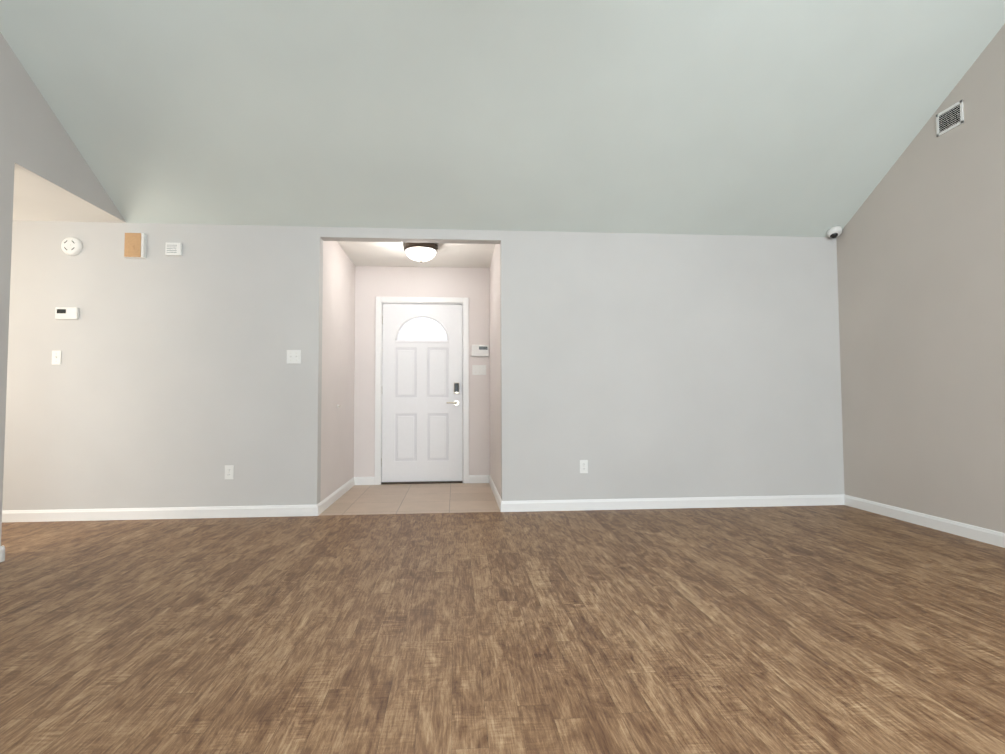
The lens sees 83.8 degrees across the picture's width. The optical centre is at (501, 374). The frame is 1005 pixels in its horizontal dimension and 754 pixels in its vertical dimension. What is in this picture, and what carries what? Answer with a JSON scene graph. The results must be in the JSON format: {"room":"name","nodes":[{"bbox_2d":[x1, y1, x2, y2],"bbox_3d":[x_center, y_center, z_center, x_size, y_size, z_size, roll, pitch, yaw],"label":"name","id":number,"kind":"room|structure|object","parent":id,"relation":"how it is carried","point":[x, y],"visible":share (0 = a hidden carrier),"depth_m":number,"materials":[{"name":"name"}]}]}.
{"room":"empty living room","nodes":[
{"label":"empty living room","id":0,"kind":"room"},
{"bbox_2d":[13,173,108,221],"bbox_3d":[-4.096,-1.419,2.363,2.070,0.100,4.690,0,-3,-5],"label":"ceiling","id":1,"kind":"structure","parent":0,"point":[32,201],"depth_m":4.29,"materials":[{"name":"paint"}]},
{"bbox_2d":[0,32,125,545],"bbox_3d":[-2.905,-1.187,1.240,0.120,4.424,7.100,0,-3,-5],"label":"wall","id":2,"kind":"structure","parent":0,"point":[38,146],"depth_m":3.57,"materials":[{"name":"paint"}]},
{"bbox_2d":[0,546,4,561],"bbox_3d":[-2.781,0.950,0.562,0.014,0.092,5.684,0,-3,-5],"label":"baseboard","id":3,"kind":"structure","parent":2,"relation":"attached to","point":[2,548],"depth_m":3.37,"materials":[{"name":"white wood"}]},
{"bbox_2d":[320,241,354,501],"bbox_3d":[-1.690,-0.036,5.707,0.120,2.520,1.700,0,-3,-5],"label":"wall","id":4,"kind":"structure","parent":0,"point":[338,369],"depth_m":5.51,"materials":[{"name":"paint"}]},
{"bbox_2d":[320,477,354,513],"bbox_3d":[-1.608,1.171,5.543,0.014,0.092,1.690,0,-3,-5],"label":"baseboard","id":5,"kind":"structure","parent":4,"relation":"attached to","point":[324,504],"depth_m":5.40,"materials":[{"name":"white wood"}]},
{"bbox_2d":[319,483,500,515],"bbox_3d":[-0.844,1.268,5.657,1.797,0.101,1.820,0,-3,-5],"label":"floor","id":6,"kind":"structure","parent":0,"point":[414,498],"depth_m":5.42,"materials":[{"name":"beige tile"}]},
{"bbox_2d":[337,241,494,267],"bbox_3d":[-0.860,-1.345,5.835,1.797,0.100,1.700,0,-3,-5],"label":"ceiling","id":7,"kind":"structure","parent":0,"point":[394,254],"depth_m":6.03,"materials":[{"name":"paint"}]},
{"bbox_2d":[404,242,437,261],"bbox_3d":[-0.807,-1.215,5.613,0.340,0.182,0.340,0,-3,-5],"label":"hall ceiling light","id":8,"kind":"object","parent":7,"relation":"hanging from","point":[421,252],"visible":0.98,"depth_m":5.51,"materials":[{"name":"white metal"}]},
{"bbox_2d":[354,266,489,484],"bbox_3d":[-0.920,0.000,6.575,1.797,2.520,0.174,0,-3,-5],"label":"wall","id":9,"kind":"structure","parent":0,"point":[372,283],"depth_m":6.52,"materials":[{"name":"paint"}]},
{"bbox_2d":[374,297,468,484],"bbox_3d":[-0.922,0.176,6.545,1.075,2.164,0.138,0,-3,-5],"label":"door frame","id":10,"kind":"structure","parent":9,"relation":"attached to","point":[463,302],"depth_m":6.49,"materials":[{"name":"white wood"}]},
{"bbox_2d":[381,304,462,483],"bbox_3d":[-0.925,0.212,6.539,0.940,2.088,0.147,0,-3,-5],"label":"door","id":11,"kind":"structure","parent":9,"relation":"in","point":[421,393],"depth_m":6.53,"materials":[{"name":"white wood"}]},
{"bbox_2d":[472,365,485,374],"bbox_3d":[-0.259,-0.058,6.549,0.162,0.115,0.020,0,-3,-5],"label":"light switch","id":12,"kind":"object","parent":9,"relation":"attached to","point":[478,369],"visible":1,"depth_m":6.55,"materials":[{"name":"white plastic"}]},
{"bbox_2d":[472,345,488,356],"bbox_3d":[-0.249,-0.283,6.557,0.200,0.135,0.026,0,-3,-5],"label":"alarm keypad","id":13,"kind":"object","parent":9,"relation":"attached to","point":[481,350],"visible":1,"depth_m":6.55,"materials":[{"name":"white plastic"}]},
{"bbox_2d":[2,220,844,510],"bbox_3d":[-1.045,-0.043,4.846,8.558,2.450,0.120,0,-3,-5],"label":"wall","id":14,"kind":"structure","parent":0,"point":[638,365],"depth_m":4.85,"materials":[{"name":"paint"}]},
{"bbox_2d":[52,351,60,364],"bbox_3d":[-3.634,-0.142,4.568,0.070,0.115,0.020,0,-3,-5],"label":"light switch","id":15,"kind":"object","parent":14,"relation":"attached to","point":[56,357],"visible":1,"depth_m":4.57,"materials":[{"name":"white plastic"}]},
{"bbox_2d":[55,307,78,319],"bbox_3d":[-3.554,-0.504,4.584,0.170,0.098,0.034,0,-3,-5],"label":"thermostat","id":16,"kind":"object","parent":14,"relation":"attached to","point":[71,313],"visible":1,"depth_m":4.57,"materials":[{"name":"white plastic"}]},
{"bbox_2d":[61,237,82,255],"bbox_3d":[-3.540,-1.060,4.604,0.156,0.156,0.046,0,-3,-5],"label":"smoke detector","id":17,"kind":"object","parent":14,"relation":"attached to","point":[71,246],"visible":1,"depth_m":4.59,"materials":[{"name":"white plastic"}]},
{"bbox_2d":[124,233,145,258],"bbox_3d":[-3.036,-1.072,4.643,0.150,0.205,0.054,0,-3,-5],"label":"door chime","id":18,"kind":"object","parent":14,"relation":"attached to","point":[135,246],"visible":1,"depth_m":4.62,"materials":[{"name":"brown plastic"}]},
{"bbox_2d":[2,503,319,521],"bbox_3d":[-3.355,1.133,4.535,3.661,0.092,0.014,0,-3,-5],"label":"baseboard","id":19,"kind":"structure","parent":14,"relation":"attached to","point":[268,510],"depth_m":4.58,"materials":[{"name":"white wood"}]},
{"bbox_2d":[165,242,181,255],"bbox_3d":[-2.737,-1.050,4.678,0.125,0.108,0.030,0,-3,-5],"label":"sensor","id":20,"kind":"object","parent":14,"relation":"attached to","point":[173,249],"visible":1,"depth_m":4.67,"materials":[{"name":"white plastic"}]},
{"bbox_2d":[225,465,233,478],"bbox_3d":[-2.259,0.808,4.643,0.070,0.115,0.008,0,-3,-5],"label":"electrical outlet","id":21,"kind":"object","parent":14,"relation":"attached to","point":[229,469],"visible":1,"depth_m":4.64,"materials":[{"name":"white plastic"}]},
{"bbox_2d":[287,350,300,363],"bbox_3d":[-1.754,-0.154,4.723,0.116,0.115,0.020,0,-3,-5],"label":"light switch","id":22,"kind":"object","parent":14,"relation":"attached to","point":[293,356],"visible":1,"depth_m":4.73,"materials":[{"name":"white plastic"}]},
{"bbox_2d":[580,460,587,472],"bbox_3d":[0.719,0.801,4.888,0.070,0.115,0.008,0,-3,-5],"label":"electrical outlet","id":23,"kind":"object","parent":14,"relation":"attached to","point":[583,466],"visible":1,"depth_m":4.89,"materials":[{"name":"white plastic"}]},
{"bbox_2d":[500,494,843,511],"bbox_3d":[1.533,1.130,4.938,3.090,0.092,0.014,0,-3,-5],"label":"baseboard","id":24,"kind":"structure","parent":14,"relation":"attached to","point":[790,500],"depth_m":4.93,"materials":[{"name":"white wood"}]},
{"bbox_2d":[489,244,500,496],"bbox_3d":[-0.018,-0.037,5.845,0.120,2.520,1.700,0,-3,-5],"label":"wall","id":25,"kind":"structure","parent":0,"point":[494,269],"depth_m":5.62,"materials":[{"name":"paint"}]},
{"bbox_2d":[489,475,500,508],"bbox_3d":[-0.071,1.170,5.670,0.014,0.092,1.690,0,-3,-5],"label":"baseboard","id":26,"kind":"structure","parent":25,"relation":"attached to","point":[492,485],"depth_m":5.57,"materials":[{"name":"white wood"}]},
{"bbox_2d":[0,505,1004,753],"bbox_3d":[-0.749,1.069,1.254,8.558,0.100,6.980,0,-3,-5],"label":"floor","id":27,"kind":"structure","parent":0,"point":[832,629],"depth_m":2.29,"materials":[{"name":"brown wood"}]},
{"bbox_2d":[0,0,1004,236],"bbox_3d":[0.263,-2.412,1.557,6.248,1.995,6.900,0,-3,-5],"label":"ceiling","id":28,"kind":"structure","parent":0,"point":[801,118],"depth_m":3.92,"materials":[{"name":"paint"}]},
{"bbox_2d":[836,24,1004,532],"bbox_3d":[3.441,-1.191,1.763,0.120,4.424,7.100,0,-3,-5],"label":"wall","id":29,"kind":"structure","parent":0,"point":[920,239],"depth_m":4.12,"materials":[{"name":"paint"}]},
{"bbox_2d":[827,226,841,238],"bbox_3d":[3.031,-1.292,5.098,0.124,0.103,0.120,0,-3,-5],"label":"security camera","id":30,"kind":"object","parent":29,"relation":"attached to","point":[834,232],"visible":1,"depth_m":5.06,"materials":[{"name":"white plastic"}]},
{"bbox_2d":[844,494,1004,547],"bbox_3d":[3.384,0.973,1.659,0.014,0.092,6.860,0,-3,-5],"label":"baseboard","id":31,"kind":"structure","parent":29,"relation":"attached to","point":[989,536],"depth_m":4.13,"materials":[{"name":"white wood"}]},
{"bbox_2d":[936,100,963,136],"bbox_3d":[3.193,-1.825,3.992,0.010,0.165,0.215,0,-3,-5],"label":"air vent","id":32,"kind":"object","parent":29,"relation":"in","point":[949,118],"visible":1,"depth_m":3.99,"materials":[{"name":"white plastic"}]}
]}

